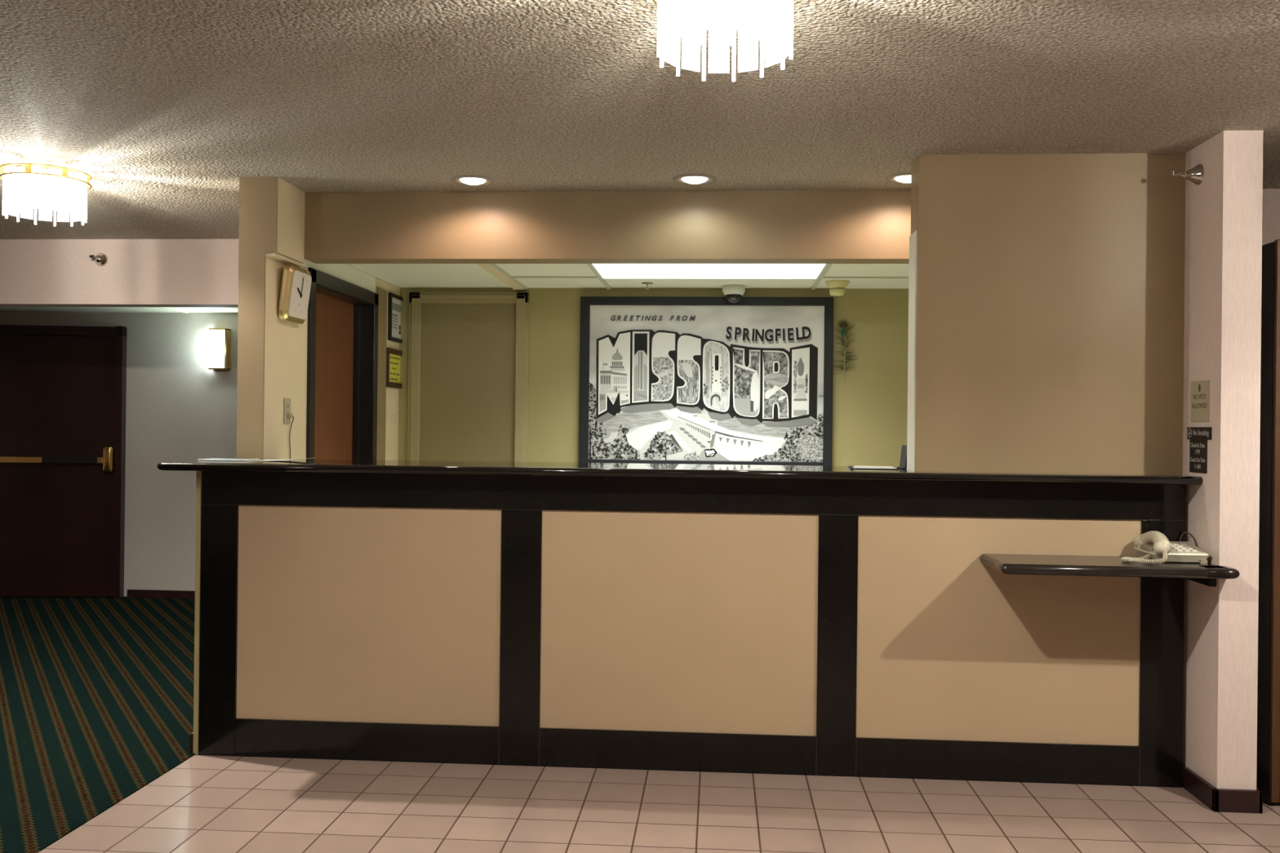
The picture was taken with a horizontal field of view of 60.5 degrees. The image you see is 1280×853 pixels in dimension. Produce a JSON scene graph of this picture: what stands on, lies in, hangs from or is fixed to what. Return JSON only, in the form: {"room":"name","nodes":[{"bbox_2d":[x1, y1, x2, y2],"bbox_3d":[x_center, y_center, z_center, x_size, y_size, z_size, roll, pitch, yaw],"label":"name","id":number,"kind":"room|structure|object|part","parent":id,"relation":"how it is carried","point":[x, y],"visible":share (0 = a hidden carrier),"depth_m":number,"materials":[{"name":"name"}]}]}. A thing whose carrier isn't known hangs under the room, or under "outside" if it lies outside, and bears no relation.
{"room":"hotel lobby","nodes":[
{"label":"hotel lobby","id":0,"kind":"room"},
{"bbox_2d":[0,596,195,852],"bbox_3d":[-4.604,1.310,3.001,5.417,0.054,11.800,1,0,4],"label":"floor","id":1,"kind":"structure","parent":0,"point":[96,693],"depth_m":5.15,"materials":[{"name":"green carpet"}]},
{"bbox_2d":[0,311,238,596],"bbox_3d":[-4.210,-0.002,8.440,5.400,2.600,0.100,1,0,4],"label":"wall","id":2,"kind":"structure","parent":0,"point":[178,408],"depth_m":8.35,"materials":[{"name":"paint"}]},
{"bbox_2d":[0,324,126,598],"bbox_3d":[-4.969,0.258,8.229,2.100,2.056,0.135,1,0,-4],"label":"door","id":3,"kind":"structure","parent":2,"relation":"in","point":[63,388],"depth_m":8.28,"materials":[{"name":"brown wood"}]},
{"bbox_2d":[127,589,195,598],"bbox_3d":[-2.723,1.282,8.268,2.360,0.056,0.025,1,0,4],"label":"baseboard","id":4,"kind":"structure","parent":2,"relation":"attached to","point":[131,593],"depth_m":8.32,"materials":[{"name":"brown wood"}]},
{"bbox_2d":[204,328,231,369],"bbox_3d":[-3.192,-0.584,8.280,0.178,0.310,0.075,1,0,4],"label":"wall sconce","id":5,"kind":"object","parent":2,"relation":"attached to","point":[217,356],"visible":1,"depth_m":8.25,"materials":[{"name":"white glass"}]},
{"bbox_2d":[204,329,224,368],"bbox_3d":[-3.197,-0.584,8.284,0.168,0.285,0.062,1,0,4],"label":"diffuser","id":6,"kind":"object","parent":5,"relation":"attached to","point":[214,356],"depth_m":8.25,"materials":[{"name":"white glass"}]},
{"bbox_2d":[0,306,238,313],"bbox_3d":[-4.265,-0.912,7.543,5.400,0.084,1.700,1,0,4],"label":"ceiling","id":7,"kind":"structure","parent":0,"point":[77,309],"depth_m":8.17,"materials":[{"name":"paint"}]},
{"bbox_2d":[0,239,239,307],"bbox_3d":[-4.330,-0.925,6.620,5.400,0.383,0.150,1,0,4],"label":"wall corridor header","id":8,"kind":"structure","parent":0,"point":[34,273],"depth_m":6.46,"materials":[{"name":"beige paint"}]},
{"bbox_2d":[89,253,107,266],"bbox_3d":[-3.176,-0.983,6.412,0.080,0.080,0.101,1,0,4],"label":"sprinkler head","id":9,"kind":"object","parent":8,"relation":"attached to","point":[100,259],"visible":1,"depth_m":6.44},
{"bbox_2d":[236,177,399,460],"bbox_3d":[-1.556,0.119,6.488,0.172,2.411,3.415,1,0,4],"label":"wall","id":10,"kind":"structure","parent":0,"point":[285,372],"depth_m":4.83,"materials":[{"name":"beige paint"}]},
{"bbox_2d":[265,253,302,266],"bbox_3d":[-1.605,-0.752,4.940,0.050,0.016,0.313,1,0,4],"label":"trim","id":11,"kind":"structure","parent":10,"relation":"attached to","point":[276,256],"depth_m":4.90,"materials":[{"name":"beige paint"}]},
{"bbox_2d":[283,398,293,458],"bbox_3d":[-1.610,0.010,5.037,0.028,0.277,0.074,1,0,4],"label":"wall outlet","id":12,"kind":"object","parent":10,"relation":"attached to","point":[287,415],"visible":1,"depth_m":5.03,"materials":[{"name":"beige plastic"}]},
{"bbox_3d":[-1.620,-0.071,5.037,0.006,0.116,0.072,1,0,4],"label":"plate","id":13,"kind":"part","parent":12,"relation":"part of","materials":[{"name":"beige plastic"}]},
{"bbox_2d":[286,403,289,418],"bbox_3d":[-1.617,-0.071,5.037,0.003,0.068,0.032,1,0,4],"label":"socket","id":14,"kind":"object","parent":12,"relation":"attached to","point":[287,404],"depth_m":5.03,"materials":[{"name":"beige plastic"}]},
{"bbox_3d":[-1.608,0.044,5.049,0.024,0.209,0.050,1,0,4],"label":"power cord","id":15,"kind":"part","parent":12,"relation":"part of","materials":[{"name":"beige plastic"}]},
{"bbox_2d":[278,263,311,324],"bbox_3d":[-1.579,-0.606,5.035,0.072,0.254,0.262,1,0,4],"label":"wall clock","id":16,"kind":"object","parent":10,"relation":"attached to","point":[296,281],"visible":1,"depth_m":4.97,"materials":[{"name":"gold metal"}]},
{"bbox_2d":[306,266,378,459],"bbox_3d":[-1.623,0.278,5.808,0.133,2.090,1.050,1,0,4],"label":"door","id":17,"kind":"structure","parent":10,"relation":"in","point":[341,417],"depth_m":5.97,"materials":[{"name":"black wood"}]},
{"bbox_2d":[376,287,386,460],"bbox_3d":[-1.524,0.260,6.420,0.012,2.130,0.175,1,0,4],"label":"trim","id":18,"kind":"structure","parent":10,"relation":"attached to","point":[382,314],"depth_m":6.42,"materials":[{"name":"beige paint"}]},
{"bbox_2d":[391,414,395,435],"bbox_3d":[-1.498,-0.009,6.692,0.016,0.120,0.076,1,0,4],"label":"light switch","id":19,"kind":"object","parent":10,"relation":"attached to","point":[393,417],"visible":1,"depth_m":6.68,"materials":[{"name":"beige paint"}]},
{"bbox_2d":[386,346,402,388],"bbox_3d":[-1.493,-0.352,6.677,0.020,0.235,0.340,1,0,4],"label":"framed notice","id":20,"kind":"object","parent":10,"relation":"attached to","point":[393,355],"visible":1,"depth_m":6.65,"materials":[{"name":"yellow paper"}]},
{"bbox_2d":[387,292,403,342],"bbox_3d":[-1.488,-0.659,6.708,0.020,0.285,0.300,1,0,4],"label":"framed document","id":21,"kind":"object","parent":10,"relation":"attached to","point":[394,300],"visible":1,"depth_m":6.65,"materials":[{"name":"black"}]},
{"bbox_2d":[346,263,908,288],"bbox_3d":[0.689,-0.885,5.866,4.480,0.093,1.560,1,0,4],"label":"ceiling","id":22,"kind":"structure","parent":0,"point":[400,275],"depth_m":6.28,"materials":[{"name":"paint"}]},
{"bbox_2d":[641,281,653,289],"bbox_3d":[0.042,-0.826,6.444,0.068,0.038,0.068,1,0,4],"label":"sprinkler head","id":23,"kind":"object","parent":22,"relation":"attached to","point":[644,282],"visible":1,"depth_m":6.44},
{"bbox_2d":[476,263,908,289],"bbox_3d":[1.047,-0.828,5.841,3.760,0.013,1.560,1,0,4],"label":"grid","id":24,"kind":"structure","parent":22,"relation":"attached to","point":[494,269],"depth_m":6.20,"materials":[{"name":"beige paint"}]},
{"bbox_2d":[589,263,828,279],"bbox_3d":[0.366,-0.835,5.844,1.214,0.015,0.624,1,0,4],"label":"fluorescent panel","id":25,"kind":"object","parent":22,"relation":"attached to","point":[605,271],"visible":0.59,"depth_m":5.87,"materials":[{"name":"white plastic"}]},
{"bbox_2d":[722,284,745,302],"bbox_3d":[0.559,-0.789,6.547,0.136,0.100,0.136,1,0,4],"label":"dome camera","id":26,"kind":"object","parent":22,"relation":"attached to","point":[733,293],"visible":1,"depth_m":6.50,"materials":[{"name":"white plastic"}]},
{"bbox_2d":[824,280,849,296],"bbox_3d":[1.131,-0.793,6.296,0.140,0.081,0.140,1,0,4],"label":"smoke detector","id":27,"kind":"object","parent":22,"relation":"attached to","point":[837,287],"visible":1,"depth_m":6.26,"materials":[{"name":"beige plastic"}]},
{"bbox_2d":[0,0,1279,239],"bbox_3d":[-0.628,-1.132,1.569,13.500,0.100,9.500,1,0,4],"label":"ceiling","id":28,"kind":"structure","parent":0,"point":[166,104],"depth_m":3.53,"materials":[{"name":"beige paint"}]},
{"bbox_2d":[0,162,92,226],"bbox_3d":[-2.547,-0.993,4.699,0.358,0.213,0.358,1,0,4],"label":"chandelier","id":29,"kind":"object","parent":28,"relation":"hanging from","point":[40,170],"visible":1,"depth_m":4.67,"materials":[{"name":"glass"}]},
{"bbox_3d":[-2.673,-0.972,4.609,0.009,0.168,0.009,1,0,9],"label":"glass rod","id":30,"kind":"part","parent":29,"relation":"part of","materials":[{"name":"white glass"}]},
{"bbox_3d":[-2.700,-0.972,4.677,0.009,0.168,0.009,1,0,36],"label":"glass rod","id":31,"kind":"part","parent":29,"relation":"part of","materials":[{"name":"white glass"}]},
{"bbox_3d":[-2.617,-0.971,4.560,0.009,0.168,0.009,1,0,26],"label":"glass rod","id":32,"kind":"part","parent":29,"relation":"part of","materials":[{"name":"white glass"}]},
{"bbox_3d":[-2.693,-0.972,4.751,0.009,0.168,0.009,1,0,19],"label":"glass rod","id":33,"kind":"part","parent":29,"relation":"part of","materials":[{"name":"white glass"}]},
{"bbox_3d":[-2.544,-0.970,4.544,0.009,0.168,0.009,1,0,-2],"label":"glass rod","id":34,"kind":"part","parent":29,"relation":"part of","materials":[{"name":"white glass"}]},
{"bbox_3d":[-2.584,-1.019,4.666,0.034,0.061,0.033,1,0,4],"label":"bulb","id":35,"kind":"part","parent":29,"relation":"part of","materials":[{"name":"white glass"}]},
{"bbox_3d":[-2.651,-0.971,4.813,0.009,0.168,0.009,1,0,4],"label":"glass rod","id":36,"kind":"part","parent":29,"relation":"part of","materials":[{"name":"white glass"}]},
{"bbox_3d":[-2.579,-1.019,4.736,0.034,0.061,0.033,1,0,4],"label":"bulb","id":37,"kind":"part","parent":29,"relation":"part of","materials":[{"name":"white glass"}]},
{"bbox_3d":[-2.473,-0.970,4.562,0.009,0.168,0.009,1,0,16],"label":"glass rod","id":38,"kind":"part","parent":29,"relation":"part of","materials":[{"name":"white glass"}]},
{"bbox_3d":[-2.514,-1.018,4.661,0.034,0.061,0.033,1,0,4],"label":"bulb","id":39,"kind":"part","parent":29,"relation":"part of","materials":[{"name":"white glass"}]},
{"bbox_3d":[-2.586,-0.971,4.848,0.009,0.168,0.009,1,0,-16],"label":"glass rod","id":40,"kind":"part","parent":29,"relation":"part of","materials":[{"name":"glass"}]},
{"bbox_3d":[-2.509,-1.018,4.731,0.034,0.061,0.033,1,0,4],"label":"bulb","id":41,"kind":"part","parent":29,"relation":"part of","materials":[{"name":"white glass"}]},
{"bbox_3d":[-2.418,-0.969,4.613,0.009,0.168,0.009,1,0,33],"label":"glass rod","id":42,"kind":"part","parent":29,"relation":"part of","materials":[{"name":"white glass"}]},
{"bbox_3d":[-2.512,-0.970,4.850,0.009,0.168,0.009,1,0,12],"label":"glass rod","id":43,"kind":"part","parent":29,"relation":"part of","materials":[{"name":"glass"}]},
{"bbox_3d":[-2.393,-0.969,4.682,0.009,0.168,0.009,1,0,4],"label":"glass rod","id":44,"kind":"part","parent":29,"relation":"part of","materials":[{"name":"white glass"}]},
{"bbox_3d":[-2.446,-0.969,4.816,0.009,0.168,0.009,1,0,40],"label":"glass rod","id":45,"kind":"part","parent":29,"relation":"part of","materials":[{"name":"white glass"}]},
{"bbox_3d":[-2.403,-0.969,4.756,0.009,0.168,0.009,1,0,22],"label":"glass rod","id":46,"kind":"part","parent":29,"relation":"part of","materials":[{"name":"white glass"}]},
{"bbox_2d":[450,174,494,186],"bbox_3d":[-0.732,-1.070,4.802,0.192,0.018,0.192,1,0,4],"label":"recessed light","id":47,"kind":"object","parent":28,"relation":"in","point":[464,180],"visible":1,"depth_m":4.77,"materials":[{"name":"white metal"}]},
{"bbox_3d":[-0.732,-1.070,4.802,0.116,0.018,0.116,1,0,4],"label":"bulb","id":48,"kind":"part","parent":47,"relation":"part of","materials":[{"name":"white glass"}]},
{"bbox_2d":[672,173,716,185],"bbox_3d":[0.236,-1.060,4.733,0.192,0.018,0.192,1,0,4],"label":"recessed light","id":49,"kind":"object","parent":28,"relation":"in","point":[686,179],"visible":1,"depth_m":4.71,"materials":[{"name":"white metal"}]},
{"bbox_3d":[0.236,-1.060,4.733,0.116,0.018,0.116,1,0,4],"label":"bulb","id":50,"kind":"part","parent":49,"relation":"part of","materials":[{"name":"white glass"}]},
{"bbox_2d":[652,0,795,81],"bbox_3d":[0.199,-0.965,2.573,0.358,0.213,0.358,1,0,4],"label":"chandelier","id":51,"kind":"object","parent":28,"relation":"hanging from","point":[738,13],"visible":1,"depth_m":2.60,"materials":[{"name":"clear glass"}]},
{"bbox_3d":[0.045,-0.945,2.552,0.009,0.168,0.009,1,0,36],"label":"glass rod","id":52,"kind":"part","parent":51,"relation":"part of","materials":[{"name":"white glass"}]},
{"bbox_3d":[0.053,-0.944,2.626,0.009,0.168,0.009,1,0,19],"label":"glass rod","id":53,"kind":"part","parent":51,"relation":"part of","materials":[{"name":"white glass"}]},
{"bbox_3d":[0.073,-0.944,2.483,0.009,0.168,0.009,1,0,9],"label":"glass rod","id":54,"kind":"part","parent":51,"relation":"part of","materials":[{"name":"white glass"}]},
{"bbox_3d":[0.094,-0.944,2.687,0.009,0.168,0.009,1,0,4],"label":"glass rod","id":55,"kind":"part","parent":51,"relation":"part of","materials":[{"name":"white glass"}]},
{"bbox_3d":[0.129,-0.944,2.434,0.009,0.168,0.009,1,0,26],"label":"glass rod","id":56,"kind":"part","parent":51,"relation":"part of","materials":[{"name":"white glass"}]},
{"bbox_3d":[0.159,-0.943,2.723,0.009,0.168,0.009,1,0,-16],"label":"glass rod","id":57,"kind":"part","parent":51,"relation":"part of","materials":[{"name":"white glass"}]},
{"bbox_3d":[0.162,-0.992,2.540,0.034,0.061,0.033,1,0,4],"label":"bulb","id":58,"kind":"part","parent":51,"relation":"part of","materials":[{"name":"white glass"}]},
{"bbox_3d":[0.167,-0.992,2.611,0.034,0.061,0.033,1,0,4],"label":"bulb","id":59,"kind":"part","parent":51,"relation":"part of","materials":[{"name":"white glass"}]},
{"bbox_3d":[0.201,-0.943,2.418,0.009,0.168,0.009,1,0,-2],"label":"glass rod","id":60,"kind":"part","parent":51,"relation":"part of","materials":[{"name":"white glass"}]},
{"bbox_3d":[0.233,-0.942,2.724,0.009,0.168,0.009,1,0,12],"label":"glass rod","id":61,"kind":"part","parent":51,"relation":"part of","materials":[{"name":"white glass"}]},
{"bbox_3d":[0.237,-0.991,2.606,0.034,0.061,0.033,1,0,4],"label":"bulb","id":62,"kind":"part","parent":51,"relation":"part of","materials":[{"name":"white glass"}]},
{"bbox_3d":[0.232,-0.991,2.535,0.034,0.061,0.033,1,0,4],"label":"bulb","id":63,"kind":"part","parent":51,"relation":"part of","materials":[{"name":"white glass"}]},
{"bbox_3d":[0.300,-0.942,2.691,0.009,0.168,0.009,1,0,-5],"label":"glass rod","id":64,"kind":"part","parent":51,"relation":"part of","materials":[{"name":"white glass"}]},
{"bbox_3d":[0.273,-0.942,2.437,0.009,0.168,0.009,1,0,16],"label":"glass rod","id":65,"kind":"part","parent":51,"relation":"part of","materials":[{"name":"white glass"}]},
{"bbox_3d":[0.343,-0.941,2.630,0.009,0.168,0.009,1,0,22],"label":"glass rod","id":66,"kind":"part","parent":51,"relation":"part of","materials":[{"name":"white glass"}]},
{"bbox_3d":[0.328,-0.942,2.487,0.009,0.168,0.009,1,0,33],"label":"glass rod","id":67,"kind":"part","parent":51,"relation":"part of","materials":[{"name":"white glass"}]},
{"bbox_3d":[0.353,-0.941,2.557,0.009,0.168,0.009,1,0,4],"label":"glass rod","id":68,"kind":"part","parent":51,"relation":"part of","materials":[{"name":"white glass"}]},
{"bbox_2d":[884,172,911,183],"bbox_3d":[1.141,-1.050,4.668,0.192,0.018,0.192,1,0,4],"label":"recessed light","id":69,"kind":"object","parent":28,"relation":"in","point":[900,178],"visible":0.54,"depth_m":4.64,"materials":[{"name":"white metal"}]},
{"bbox_3d":[1.141,-1.050,4.668,0.116,0.018,0.116,1,0,4],"label":"bulb","id":70,"kind":"part","parent":69,"relation":"part of","materials":[{"name":"white glass"}]},
{"bbox_2d":[398,287,908,467],"bbox_3d":[0.786,0.201,6.694,4.580,2.300,0.110,1,0,4],"label":"wall","id":71,"kind":"structure","parent":0,"point":[870,407],"depth_m":6.61,"materials":[{"name":"green paint"}]},
{"bbox_2d":[407,292,528,462],"bbox_3d":[-1.067,0.251,6.754,0.747,2.158,0.035,1,0,4],"label":"door","id":72,"kind":"structure","parent":71,"relation":"in","point":[468,352],"depth_m":6.76,"materials":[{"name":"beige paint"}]},
{"bbox_2d":[578,296,833,466],"bbox_3d":[0.395,-0.249,6.649,1.528,1.071,0.038,1,0,4],"label":"framed picture","id":73,"kind":"object","parent":71,"relation":"attached to","point":[664,380],"visible":0.96,"depth_m":6.64,"materials":[{"name":"black"}]},
{"bbox_2d":[832,319,857,382],"bbox_3d":[1.230,-0.457,6.596,0.174,0.375,0.016,1,0,4],"label":"plant","id":74,"kind":"object","parent":71,"relation":"attached to","point":[842,325],"visible":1,"depth_m":6.59,"materials":[{"name":"green plant"}]},
{"bbox_2d":[38,755,1279,852],"bbox_3d":[2.128,1.385,2.521,8.083,0.050,11.800,1,0,4],"label":"floor","id":75,"kind":"structure","parent":0,"point":[204,804],"depth_m":3.80,"materials":[{"name":"tile"}]},
{"bbox_2d":[189,471,1185,787],"bbox_3d":[0.143,0.768,4.548,3.865,1.145,0.561,1,0,4],"label":"reception desk","id":76,"kind":"object","parent":75,"relation":"on","point":[798,627],"depth_m":4.27,"materials":[{"name":"paint"}]},
{"bbox_3d":[-1.088,1.252,4.365,1.069,0.150,0.020,1,0,4],"label":"rail","id":77,"kind":"part","parent":76,"relation":"part of","materials":[{"name":"black wood"}]},
{"bbox_3d":[-1.082,0.749,4.369,1.070,0.856,0.008,1,0,4],"label":"panel","id":78,"kind":"part","parent":76,"relation":"part of","materials":[{"name":"paint"}]},
{"bbox_3d":[0.143,1.266,4.277,1.077,0.150,0.020,1,0,4],"label":"rail","id":79,"kind":"part","parent":76,"relation":"part of","materials":[{"name":"black wood"}]},
{"bbox_3d":[0.149,0.762,4.281,1.078,0.856,0.008,1,0,4],"label":"panel","id":80,"kind":"part","parent":76,"relation":"part of","materials":[{"name":"paint"}]},
{"bbox_2d":[156,458,1202,484],"bbox_3d":[0.104,0.179,4.495,3.981,0.032,0.655,1,0,4],"label":"countertop","id":81,"kind":"structure","parent":76,"relation":"on","point":[293,465],"depth_m":4.21,"materials":[{"name":"black stone"}]},
{"bbox_2d":[197,457,259,461],"bbox_3d":[-1.738,0.140,4.639,0.210,0.006,0.140,1,0,1],"label":"stack","id":82,"kind":"object","parent":81,"relation":"on","point":[210,459],"visible":0.99,"depth_m":4.58,"materials":[{"name":"white paper"}]},
{"bbox_2d":[257,457,311,461],"bbox_3d":[-1.499,0.139,4.657,0.213,0.012,0.119,1,0,-2],"label":"leaflet","id":83,"kind":"object","parent":81,"relation":"on","point":[307,458],"visible":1,"depth_m":4.62,"materials":[{"name":"white paper"}]},
{"bbox_2d":[848,464,898,470],"bbox_3d":[0.962,0.167,4.534,0.190,0.012,0.260,1,0,8],"label":"paper stack","id":84,"kind":"object","parent":81,"relation":"on","point":[851,466],"visible":1,"depth_m":4.45,"materials":[{"name":"white paper"}]},
{"bbox_2d":[897,444,906,469],"bbox_3d":[1.100,0.127,4.542,0.046,0.097,0.140,1,0,4],"label":"card holder","id":85,"kind":"object","parent":81,"relation":"on","point":[903,464],"visible":0.61,"depth_m":4.53,"materials":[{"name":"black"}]},
{"bbox_3d":[0.147,0.264,4.278,3.823,0.137,0.020,1,0,4],"label":"rail","id":86,"kind":"part","parent":76,"relation":"part of","materials":[{"name":"black wood"}]},
{"bbox_3d":[1.360,1.279,4.190,1.059,0.150,0.020,1,0,4],"label":"rail","id":87,"kind":"part","parent":76,"relation":"part of","materials":[{"name":"black wood"}]},
{"bbox_3d":[1.366,0.776,4.195,1.060,0.856,0.008,1,0,4],"label":"panel","id":88,"kind":"part","parent":76,"relation":"part of","materials":[{"name":"paint"}]},
{"bbox_2d":[979,553,1239,586],"bbox_3d":[1.688,0.528,3.990,0.812,0.078,0.334,1,0,4],"label":"wall shelf","id":89,"kind":"object","parent":76,"relation":"attached to","point":[1207,574],"visible":0.98,"depth_m":3.85,"materials":[{"name":"black laminate"}]},
{"bbox_2d":[1120,530,1210,564],"bbox_3d":[1.896,0.437,3.991,0.321,0.109,0.286,1,0,4],"label":"telephone","id":90,"kind":"object","parent":89,"relation":"on","point":[1154,546],"visible":1,"depth_m":3.95,"materials":[{"name":"beige plastic"}]},
{"bbox_3d":[1.803,0.463,3.921,0.141,0.054,0.130,1,0,4],"label":"coiled cord","id":91,"kind":"part","parent":90,"relation":"part of","materials":[{"name":"beige plastic"}]},
{"bbox_3d":[1.951,0.485,4.027,0.184,0.014,0.169,1,0,4],"label":"foot plate","id":92,"kind":"part","parent":90,"relation":"part of","materials":[{"name":"beige plastic"}]},
{"bbox_3d":[2.048,0.442,4.083,0.024,0.093,0.088,1,0,-24],"label":"line cord","id":93,"kind":"part","parent":90,"relation":"part of","materials":[{"name":"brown plastic"}]},
{"bbox_2d":[1256,239,1279,805],"bbox_3d":[2.556,0.349,4.305,0.607,2.035,0.785,1,0,4],"label":"door","id":94,"kind":"structure","parent":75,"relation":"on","point":[1268,766],"depth_m":3.96,"materials":[{"name":"brown wood"}]},
{"bbox_3d":[2.553,0.342,3.921,0.558,2.020,0.020,1,0,4],"label":"frame","id":95,"kind":"part","parent":94,"relation":"part of","materials":[{"name":"brown wood"}]},
{"bbox_2d":[304,188,1279,263],"bbox_3d":[2.388,0.160,4.886,7.928,2.411,0.150,1,0,4],"label":"wall","id":96,"kind":"structure","parent":0,"point":[858,226],"depth_m":4.99,"materials":[{"name":"beige paint"}]},
{"bbox_2d":[911,152,1186,475],"bbox_3d":[1.584,0.151,4.325,1.007,2.411,0.173,1,0,4],"label":"wall pier","id":97,"kind":"object","parent":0,"point":[1050,304],"visible":0.64,"depth_m":4.24,"materials":[{"name":"beige paint"}]},
{"bbox_2d":[906,230,916,471],"bbox_3d":[1.078,0.291,4.373,0.006,2.120,0.142,1,0,4],"label":"trim","id":98,"kind":"structure","parent":97,"relation":"attached to","point":[913,237],"depth_m":4.36,"materials":[{"name":"paint"}]},
{"bbox_2d":[1182,130,1262,790],"bbox_3d":[2.159,0.157,4.364,0.135,2.411,0.963,1,0,4],"label":"pillar","id":99,"kind":"structure","parent":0,"point":[1223,256],"depth_m":3.89,"materials":[{"name":"beige paint"}]},
{"bbox_2d":[1169,163,1204,185],"bbox_3d":[2.033,-0.938,4.086,0.101,0.080,0.080,1,0,4],"label":"sprinkler head","id":100,"kind":"object","parent":99,"relation":"attached to","point":[1195,175],"visible":1,"depth_m":4.07},
{"bbox_2d":[1189,439,1207,473],"bbox_3d":[2.068,0.110,4.064,0.004,0.123,0.142,1,0,4],"label":"sign","id":101,"kind":"object","parent":99,"relation":"attached to","point":[1197,448],"visible":1,"depth_m":4.06,"materials":[{"name":"black plastic"}]},
{"bbox_2d":[1186,426,1212,439],"bbox_3d":[2.067,0.025,4.056,0.007,0.046,0.196,1,0,4],"label":"sign","id":102,"kind":"object","parent":99,"relation":"attached to","point":[1193,433],"visible":1,"depth_m":4.04,"materials":[{"name":"black plastic"}]},
{"bbox_2d":[1190,379,1209,422],"bbox_3d":[2.069,-0.093,4.053,0.005,0.152,0.151,1,0,4],"label":"sign","id":103,"kind":"object","parent":99,"relation":"attached to","point":[1200,390],"visible":1,"depth_m":4.04,"materials":[{"name":"beige"}]},
{"bbox_2d":[1182,767,1262,813],"bbox_3d":[2.143,1.324,4.351,0.165,0.078,0.977,1,0,4],"label":"baseboard","id":104,"kind":"structure","parent":99,"relation":"attached to","point":[1218,800],"depth_m":3.87,"materials":[{"name":"brown wood"}]}
]}

